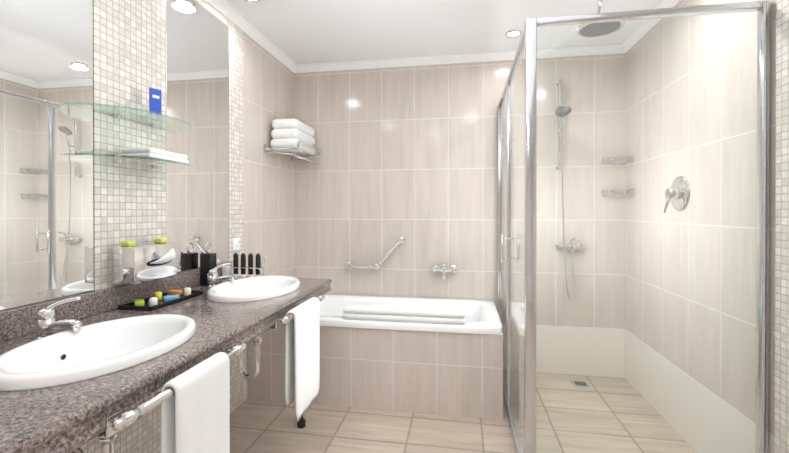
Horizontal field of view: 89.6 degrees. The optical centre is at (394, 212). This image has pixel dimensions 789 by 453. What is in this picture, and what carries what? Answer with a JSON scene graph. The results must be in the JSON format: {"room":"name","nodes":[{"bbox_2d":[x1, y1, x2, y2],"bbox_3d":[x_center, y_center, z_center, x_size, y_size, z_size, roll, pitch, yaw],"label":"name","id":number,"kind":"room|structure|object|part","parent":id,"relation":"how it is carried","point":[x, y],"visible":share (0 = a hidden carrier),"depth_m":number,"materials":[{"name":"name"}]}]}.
{"room":"bathroom","nodes":[
{"label":"bathroom","id":0,"kind":"room"},
{"bbox_2d":[0,0,293,399],"bbox_3d":[-1.316,0.010,1.116,0.120,2.500,4.706,0,0,10],"label":"wall","id":1,"kind":"structure","parent":0,"point":[268,178],"depth_m":2.93,"materials":[{"name":"tile"}]},
{"bbox_2d":[80,0,243,452],"bbox_3d":[-1.322,0.037,0.700,0.008,2.450,3.884,0,0,10],"label":"wall","id":2,"kind":"structure","parent":1,"relation":"attached to","point":[129,70],"depth_m":1.75,"materials":[{"name":"beige tile"}]},
{"bbox_2d":[0,0,93,310],"bbox_3d":[-1.266,-0.415,1.030,0.006,1.450,1.058,0,0,10],"label":"mirror","id":3,"kind":"object","parent":2,"relation":"attached to","point":[46,172],"visible":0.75,"depth_m":1.37,"materials":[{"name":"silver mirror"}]},
{"bbox_2d":[74,102,192,133],"bbox_3d":[-1.044,-0.402,1.724,0.198,0.025,0.571,0,0,10],"label":"glass shelf","id":4,"kind":"object","parent":2,"relation":"attached to","point":[152,119],"visible":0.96,"depth_m":1.65,"materials":[{"name":"clear glass"}]},
{"bbox_2d":[149,87,161,113],"bbox_3d":[-1.075,-0.477,1.764,0.040,0.140,0.064,0,0,35],"label":"tent card","id":5,"kind":"object","parent":4,"relation":"on","point":[155,100],"visible":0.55,"depth_m":1.76,"materials":[{"name":"blue paper"}]},
{"bbox_2d":[75,153,192,169],"bbox_3d":[-1.044,-0.215,1.725,0.198,0.025,0.571,0,0,10],"label":"glass shelf","id":6,"kind":"object","parent":2,"relation":"attached to","point":[158,163],"visible":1,"depth_m":1.65,"materials":[{"name":"clear glass"}]},
{"bbox_2d":[121,148,188,163],"bbox_3d":[-1.038,-0.241,1.731,0.145,0.043,0.235,0,0,10],"label":"towel","id":7,"kind":"object","parent":6,"relation":"on","point":[156,153],"visible":0.73,"depth_m":1.63,"materials":[{"name":"white fabric"}]},
{"bbox_2d":[110,238,180,284],"bbox_3d":[-1.057,0.206,1.739,0.168,0.172,0.270,0,0,10],"label":"tissue box","id":8,"kind":"object","parent":2,"relation":"attached to","point":[133,262],"visible":0.98,"depth_m":1.65,"materials":[{"name":"silver metal"}]},
{"bbox_2d":[0,261,331,452],"bbox_3d":[-0.827,0.766,1.434,0.724,0.984,1.950,0,0,10],"label":"countertop","id":9,"kind":"structure","parent":2,"relation":"attached to","point":[77,371],"depth_m":1.23,"materials":[{"name":"stone"}]},
{"bbox_2d":[34,297,81,339],"bbox_3d":[-1.058,0.337,1.265,0.161,0.124,0.083,0,0,10],"label":"faucet","id":10,"kind":"object","parent":9,"relation":"on","point":[47,324],"depth_m":1.24,"materials":[{"name":"silver metal"}]},
{"bbox_2d":[0,314,195,452],"bbox_3d":[-0.936,0.613,1.183,0.591,0.489,0.560,0,0,10],"label":"sink","id":11,"kind":"object","parent":9,"relation":"in","point":[53,362],"depth_m":1.18,"materials":[{"name":"white ceramic"}]},
{"bbox_2d":[118,287,203,310],"bbox_3d":[-1.024,0.376,1.770,0.150,0.041,0.330,0,0,10],"label":"tray","id":12,"kind":"object","parent":9,"relation":"on","point":[158,299],"visible":0.98,"depth_m":1.74,"materials":[{"name":"black plastic"}]},
{"bbox_3d":[-0.600,0.454,1.075,0.158,0.054,0.503,0,0,10],"label":"towel bar rail","id":13,"kind":"part","parent":9,"relation":"part of","materials":[{"name":"silver metal"}]},
{"bbox_2d":[161,352,229,452],"bbox_3d":[-0.534,0.751,1.083,0.063,0.670,0.223,0,0,10],"label":"hanging towel","id":14,"kind":"object","parent":9,"relation":"hanging from","point":[195,412],"visible":1,"depth_m":1.05,"materials":[{"name":"white fabric"}]},
{"bbox_2d":[200,242,215,284],"bbox_3d":[-1.016,0.279,2.169,0.060,0.230,0.060,0,0,10],"label":"cup","id":15,"kind":"object","parent":9,"relation":"on","point":[207,261],"visible":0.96,"depth_m":2.14,"materials":[{"name":"black plastic"}]},
{"bbox_2d":[207,263,234,287],"bbox_3d":[-0.915,0.333,2.113,0.161,0.124,0.083,0,0,10],"label":"faucet","id":16,"kind":"object","parent":9,"relation":"on","point":[213,279],"depth_m":2.09,"materials":[{"name":"silver metal"}]},
{"bbox_2d":[222,266,232,275],"bbox_3d":[-0.986,0.356,2.364,0.038,0.075,0.085,0,0,10],"label":"boxes","id":17,"kind":"object","parent":9,"relation":"on","point":[225,270],"visible":0.46,"depth_m":2.33,"materials":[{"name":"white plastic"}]},
{"bbox_2d":[230,253,264,279],"bbox_3d":[-0.855,0.317,2.324,0.208,0.154,0.044,0,0,10],"label":"caddy","id":18,"kind":"object","parent":9,"relation":"on","point":[257,268],"visible":0.88,"depth_m":2.32,"materials":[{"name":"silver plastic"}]},
{"bbox_2d":[207,275,299,379],"bbox_3d":[-0.793,0.609,2.031,0.591,0.489,0.560,0,0,10],"label":"sink","id":19,"kind":"object","parent":9,"relation":"in","point":[259,290],"depth_m":2.01,"materials":[{"name":"white ceramic"}]},
{"bbox_3d":[-0.472,0.451,1.835,0.158,0.054,0.483,0,0,10],"label":"towel bar rail","id":20,"kind":"part","parent":9,"relation":"part of","materials":[{"name":"silver metal"}]},
{"bbox_2d":[285,297,319,421],"bbox_3d":[-0.412,0.650,1.805,0.063,0.474,0.288,0,0,10],"label":"hanging towel","id":21,"kind":"object","parent":9,"relation":"hanging from","point":[302,355],"visible":1,"depth_m":1.74,"materials":[{"name":"white fabric"}]},
{"bbox_2d":[166,0,228,271],"bbox_3d":[-1.070,-0.420,2.194,0.006,1.450,0.524,0,0,10],"label":"mirror","id":22,"kind":"object","parent":2,"relation":"attached to","point":[197,99],"visible":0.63,"depth_m":2.16,"materials":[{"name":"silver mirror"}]},
{"bbox_2d":[232,237,239,250],"bbox_3d":[-1.004,0.203,2.526,0.011,0.080,0.080,0,0,10],"label":"socket","id":23,"kind":"object","parent":2,"relation":"attached to","point":[235,244],"visible":1,"depth_m":2.51,"materials":[{"name":"white plastic"}]},
{"bbox_2d":[205,0,296,72],"bbox_3d":[-1.233,-1.213,1.096,0.050,0.055,4.706,0,0,10],"label":"crown molding","id":24,"kind":"structure","parent":1,"relation":"attached to","point":[224,8],"depth_m":2.69,"materials":[{"name":"white paint"}]},
{"bbox_2d":[264,140,321,164],"bbox_3d":[-0.781,-0.459,3.120,0.269,0.122,0.500,0,0,10],"label":"towel rack","id":25,"kind":"object","parent":1,"relation":"attached to","point":[303,157],"visible":1,"depth_m":3.02,"materials":[{"name":"silver metal"}]},
{"bbox_2d":[270,119,315,154],"bbox_3d":[-0.788,-0.583,3.118,0.220,0.226,0.405,0,0,10],"label":"towels","id":26,"kind":"object","parent":25,"relation":"on","point":[288,132],"visible":0.94,"depth_m":2.94,"materials":[{"name":"white fabric"}]},
{"bbox_2d":[225,0,662,63],"bbox_3d":[0.044,-1.299,0.880,2.880,0.120,4.946,0,0,10],"label":"ceiling","id":27,"kind":"structure","parent":0,"point":[308,31],"depth_m":2.65,"materials":[{"name":"white paint"}]},
{"bbox_2d":[244,0,259,2],"bbox_3d":[-0.833,-1.241,2.293,0.116,0.009,0.116,0,0,10],"label":"recessed light","id":28,"kind":"object","parent":27,"relation":"in","point":[253,1],"visible":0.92,"depth_m":2.33,"materials":[{"name":"silver metal"}]},
{"bbox_2d":[505,30,521,37],"bbox_3d":[0.830,-1.244,2.774,0.116,0.009,0.116,0,0,10],"label":"recessed light","id":29,"kind":"object","parent":27,"relation":"in","point":[513,33],"visible":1,"depth_m":2.77,"materials":[{"name":"silver metal"}]},
{"bbox_2d":[576,0,624,37],"bbox_3d":[1.125,-1.125,2.177,0.236,0.240,0.236,0,0,10],"label":"shower head","id":30,"kind":"object","parent":27,"relation":"attached to","point":[593,29],"visible":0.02,"depth_m":2.17},
{"bbox_2d":[294,53,625,377],"bbox_3d":[0.445,0.000,3.266,2.880,2.500,0.120,0,0,10],"label":"wall","id":31,"kind":"structure","parent":0,"point":[410,154],"depth_m":3.20,"materials":[{"name":"tile"}]},
{"bbox_2d":[345,236,405,269],"bbox_3d":[-0.168,0.340,3.269,0.514,0.284,0.078,0,0,10],"label":"grab bar","id":32,"kind":"object","parent":31,"relation":"attached to","point":[376,265],"visible":1,"depth_m":3.25,"materials":[{"name":"silver metal"}]},
{"bbox_2d":[431,261,457,279],"bbox_3d":[0.389,0.447,3.112,0.216,0.143,0.204,0,0,10],"label":"mixer","id":33,"kind":"object","parent":31,"relation":"attached to","point":[444,269],"visible":1,"depth_m":3.13,"materials":[{"name":"silver metal"}]},
{"bbox_2d":[297,44,620,72],"bbox_3d":[0.431,-1.222,3.177,2.520,0.055,0.050,0,0,10],"label":"crown molding","id":34,"kind":"structure","parent":31,"relation":"attached to","point":[499,55],"depth_m":3.17,"materials":[{"name":"white paint"}]},
{"bbox_2d":[555,79,574,299],"bbox_3d":[1.270,-0.179,2.966,0.157,1.673,0.195,0,0,10],"label":"shower","id":35,"kind":"object","parent":31,"relation":"attached to","point":[560,109],"depth_m":2.96,"materials":[{"name":"silver metal"}]},
{"bbox_2d":[555,237,585,253],"bbox_3d":[1.335,0.246,2.982,0.216,0.130,0.145,0,0,10],"label":"shower mixer","id":36,"kind":"object","parent":31,"relation":"attached to","point":[577,247],"depth_m":2.98,"materials":[{"name":"silver metal"}]},
{"bbox_2d":[602,189,634,195],"bbox_3d":[1.638,-0.145,2.916,0.170,0.048,0.170,0,0,10],"label":"shelf","id":37,"kind":"object","parent":31,"relation":"attached to","point":[618,190],"depth_m":2.91,"materials":[{"name":"silver metal"}]},
{"bbox_2d":[602,155,634,163],"bbox_3d":[1.638,-0.385,2.915,0.170,0.048,0.170,0,0,10],"label":"shelf","id":38,"kind":"object","parent":31,"relation":"attached to","point":[613,159],"depth_m":2.92,"materials":[{"name":"silver metal"}]},
{"bbox_2d":[230,373,696,452],"bbox_3d":[0.044,1.321,0.893,2.880,0.120,4.946,0,0,10],"label":"floor","id":39,"kind":"structure","parent":0,"point":[262,426],"depth_m":2.30,"materials":[{"name":"tile"}]},
{"bbox_2d":[247,293,502,419],"bbox_3d":[-0.103,0.971,2.905,1.673,0.560,0.777,0,0,10],"label":"bathtub","id":40,"kind":"object","parent":39,"relation":"on","point":[443,369],"visible":0.65,"depth_m":2.51,"materials":[{"name":"tile"}]},
{"bbox_2d":[342,303,465,324],"bbox_3d":[0.058,0.653,2.565,0.790,0.078,0.146,0,0,10],"label":"bath mat","id":41,"kind":"object","parent":40,"relation":"on","point":[418,314],"visible":1,"depth_m":2.51,"materials":[{"name":"white fabric"}]},
{"bbox_2d":[571,380,590,387],"bbox_3d":[1.354,1.249,2.889,0.110,0.005,0.110,0,0,10],"label":"floor drain","id":42,"kind":"object","parent":39,"relation":"on","point":[576,383],"depth_m":2.88,"materials":[{"name":"silver metal"}]},
{"bbox_2d":[498,0,769,452],"bbox_3d":[1.132,0.204,2.362,0.968,2.100,1.435,0,0,10],"label":"shower enclosure","id":43,"kind":"object","parent":39,"relation":"on","point":[517,304],"visible":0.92,"depth_m":1.72,"materials":[{"name":"clear glass"}]},
{"bbox_2d":[625,0,775,452],"bbox_3d":[1.405,0.012,0.657,0.120,2.500,4.706,0,0,10],"label":"wall","id":44,"kind":"structure","parent":0,"point":[716,170],"depth_m":2.06,"materials":[{"name":"tile"}]},
{"bbox_2d":[617,0,680,53],"bbox_3d":[1.321,-1.211,0.666,0.050,0.055,4.706,0,0,10],"label":"crown molding","id":45,"kind":"structure","parent":44,"relation":"attached to","point":[665,3],"depth_m":2.63,"materials":[{"name":"white paint"}]},
{"bbox_2d":[663,176,689,212],"bbox_3d":[1.567,-0.099,2.249,0.088,0.211,0.198,0,0,10],"label":"shower valve","id":46,"kind":"object","parent":44,"relation":"attached to","point":[681,201],"depth_m":2.22,"materials":[{"name":"silver metal"}]},
{"bbox_2d":[774,0,788,452],"bbox_3d":[1.221,0.016,-0.050,0.008,2.499,3.250,0,0,10],"label":"wall","id":47,"kind":"structure","parent":44,"relation":"attached to","point":[781,381],"depth_m":1.52,"materials":[{"name":"beige tile"}]}
]}

